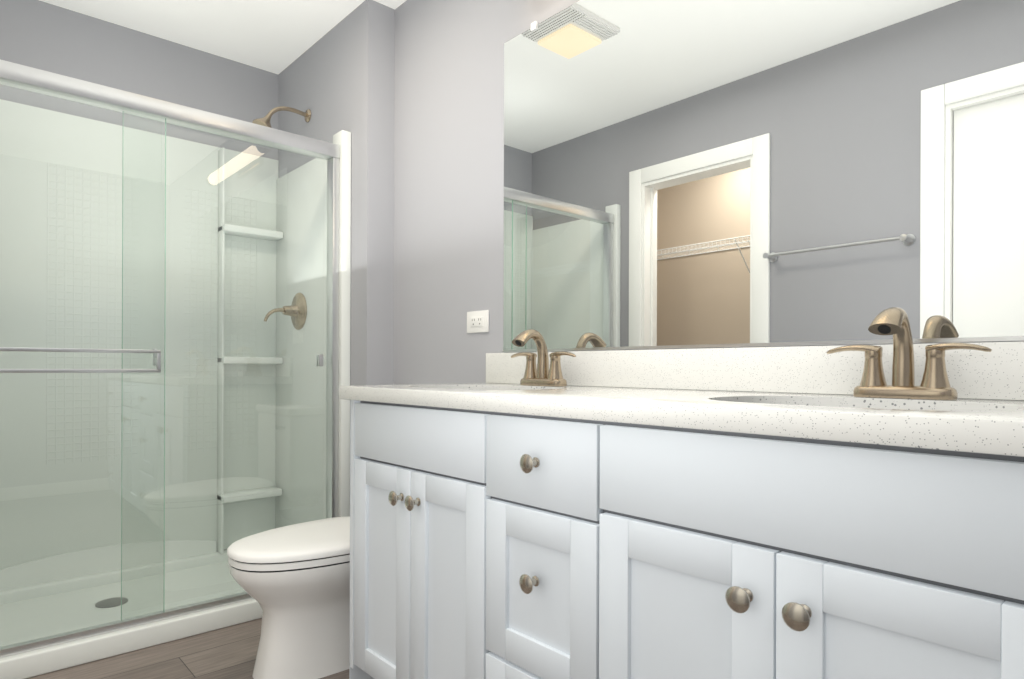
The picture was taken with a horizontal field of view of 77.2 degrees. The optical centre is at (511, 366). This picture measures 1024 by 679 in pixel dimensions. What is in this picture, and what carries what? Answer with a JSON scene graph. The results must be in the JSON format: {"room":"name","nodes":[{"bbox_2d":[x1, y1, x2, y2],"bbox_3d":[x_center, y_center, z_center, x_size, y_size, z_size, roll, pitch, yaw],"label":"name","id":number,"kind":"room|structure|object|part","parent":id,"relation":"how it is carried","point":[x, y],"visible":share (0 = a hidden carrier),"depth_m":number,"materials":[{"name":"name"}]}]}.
{"room":"bathroom","nodes":[
{"label":"bathroom","id":0,"kind":"room"},
{"bbox_2d":[27,618,348,678],"bbox_3d":[-0.705,0.993,1.002,2.770,0.080,4.270,0,0,-42],"label":"floor","id":1,"kind":"structure","parent":0,"point":[229,652],"depth_m":2.07,"materials":[{"name":"brown wood"}]},
{"bbox_2d":[0,540,261,678],"bbox_3d":[-1.508,0.860,2.452,1.541,0.178,0.793,0,0,-42],"label":"shower pan","id":2,"kind":"object","parent":1,"relation":"on","point":[36,662],"visible":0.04,"depth_m":2.50,"materials":[{"name":"white plastic"}]},
{"bbox_2d":[0,59,339,657],"bbox_3d":[-1.270,-0.023,2.189,1.455,1.802,0.098,0,0,-42],"label":"shower door","id":3,"kind":"structure","parent":2,"relation":"on","point":[27,78],"depth_m":2.23,"materials":[{"name":"clear glass"}]},
{"bbox_2d":[121,111,123,620],"bbox_3d":[-1.326,-0.009,2.180,0.002,1.742,0.006,0,0,-42],"label":"shower door glass edge","id":4,"kind":"object","parent":3,"relation":"attached to","point":[123,111],"depth_m":2.18,"materials":[{"name":"green"}]},
{"bbox_2d":[164,118,165,596],"bbox_3d":[-1.215,-0.008,2.242,0.002,1.742,0.006,0,0,-42],"label":"shower door glass edge","id":5,"kind":"object","parent":3,"relation":"attached to","point":[164,369],"depth_m":2.24,"materials":[{"name":"green"}]},
{"bbox_2d":[227,516,349,678],"bbox_3d":[-0.548,0.570,2.141,0.757,0.764,0.420,0,0,-42],"label":"toilet","id":6,"kind":"object","parent":1,"relation":"on","point":[293,580],"visible":0.44,"depth_m":1.93,"materials":[{"name":"white ceramic"}]},
{"bbox_3d":[-0.630,0.550,2.068,0.539,0.030,0.384,0,0,-42],"label":"lid","id":7,"kind":"part","parent":6,"relation":"part of","materials":[{"name":"white plastic"}]},
{"bbox_2d":[339,393,1023,678],"bbox_3d":[0.347,0.525,1.298,0.568,0.861,1.870,0,0,-42],"label":"bathroom vanity","id":8,"kind":"object","parent":1,"relation":"on","point":[797,512],"depth_m":1.03,"materials":[{"name":"grey wood"}]},
{"bbox_2d":[339,381,1023,444],"bbox_3d":[0.352,0.075,1.301,0.559,0.038,1.910,0,0,-42],"label":"countertop","id":9,"kind":"structure","parent":8,"relation":"on","point":[963,418],"depth_m":1.07,"materials":[{"name":"white stone"}]},
{"bbox_2d":[511,329,575,385],"bbox_3d":[0.062,-0.027,1.859,0.138,0.164,0.269,0,0,-42],"label":"faucet","id":10,"kind":"object","parent":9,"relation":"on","point":[541,374],"visible":1,"depth_m":1.86,"materials":[{"name":"gold metal"}]},
{"bbox_2d":[826,307,991,399],"bbox_3d":[0.692,-0.025,1.155,0.138,0.164,0.269,0,0,-42],"label":"faucet","id":11,"kind":"object","parent":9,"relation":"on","point":[935,383],"visible":1,"depth_m":1.16,"materials":[{"name":"gold metal"}]},
{"bbox_2d":[40,0,405,73],"bbox_3d":[-0.696,-1.537,1.002,2.770,0.100,4.270,0,0,-42],"label":"ceiling","id":12,"kind":"structure","parent":0,"point":[276,36],"depth_m":2.76,"materials":[{"name":"white paint"}]},
{"bbox_2d":[0,0,1022,385],"bbox_3d":[-0.380,-0.266,1.289,1.910,2.440,4.270,0,0,-42],"label":"wall","id":13,"kind":"structure","parent":0,"point":[408,94],"depth_m":2.60,"materials":[{"name":"grey paint"}]},
{"bbox_2d":[0,99,350,569],"bbox_3d":[-1.509,-0.087,2.457,1.541,1.927,0.781,0,0,-42],"label":"shower surround","id":14,"kind":"object","parent":13,"relation":"attached to","point":[342,138],"visible":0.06,"depth_m":2.85,"materials":[{"name":"white plastic"}]},
{"bbox_2d":[264,293,306,329],"bbox_3d":[-1.068,-0.264,2.974,0.166,0.176,0.176,0,0,-42],"label":"shower valve","id":15,"kind":"object","parent":14,"relation":"attached to","point":[298,311],"depth_m":2.99,"materials":[{"name":"gold metal"}]},
{"bbox_2d":[252,106,310,127],"bbox_3d":[-1.047,-1.124,2.911,0.255,0.159,0.090,0,0,-42],"label":"shower","id":16,"kind":"object","parent":13,"relation":"attached to","point":[265,120],"visible":0.88,"depth_m":2.89,"materials":[{"name":"metal"}]},
{"bbox_2d":[467,310,488,332],"bbox_3d":[-0.121,-0.158,2.244,0.009,0.076,0.120,0,0,-42],"label":"electrical outlet","id":17,"kind":"object","parent":13,"relation":"attached to","point":[477,321],"visible":1,"depth_m":2.24,"materials":[{"name":"white plastic"}]},
{"bbox_2d":[486,341,1023,400],"bbox_3d":[0.554,0.006,1.481,0.019,0.102,1.910,0,0,-42],"label":"backsplash","id":18,"kind":"structure","parent":13,"relation":"attached to","point":[999,372],"depth_m":1.44,"materials":[{"name":"white stone"}]},
{"bbox_2d":[503,0,1023,351],"bbox_3d":[0.557,-0.569,1.485,0.010,1.043,1.754,0,0,-42],"label":"mirror","id":19,"kind":"object","parent":13,"relation":"attached to","point":[713,173],"visible":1,"depth_m":1.47,"materials":[{"name":"clear glass"}]}
]}

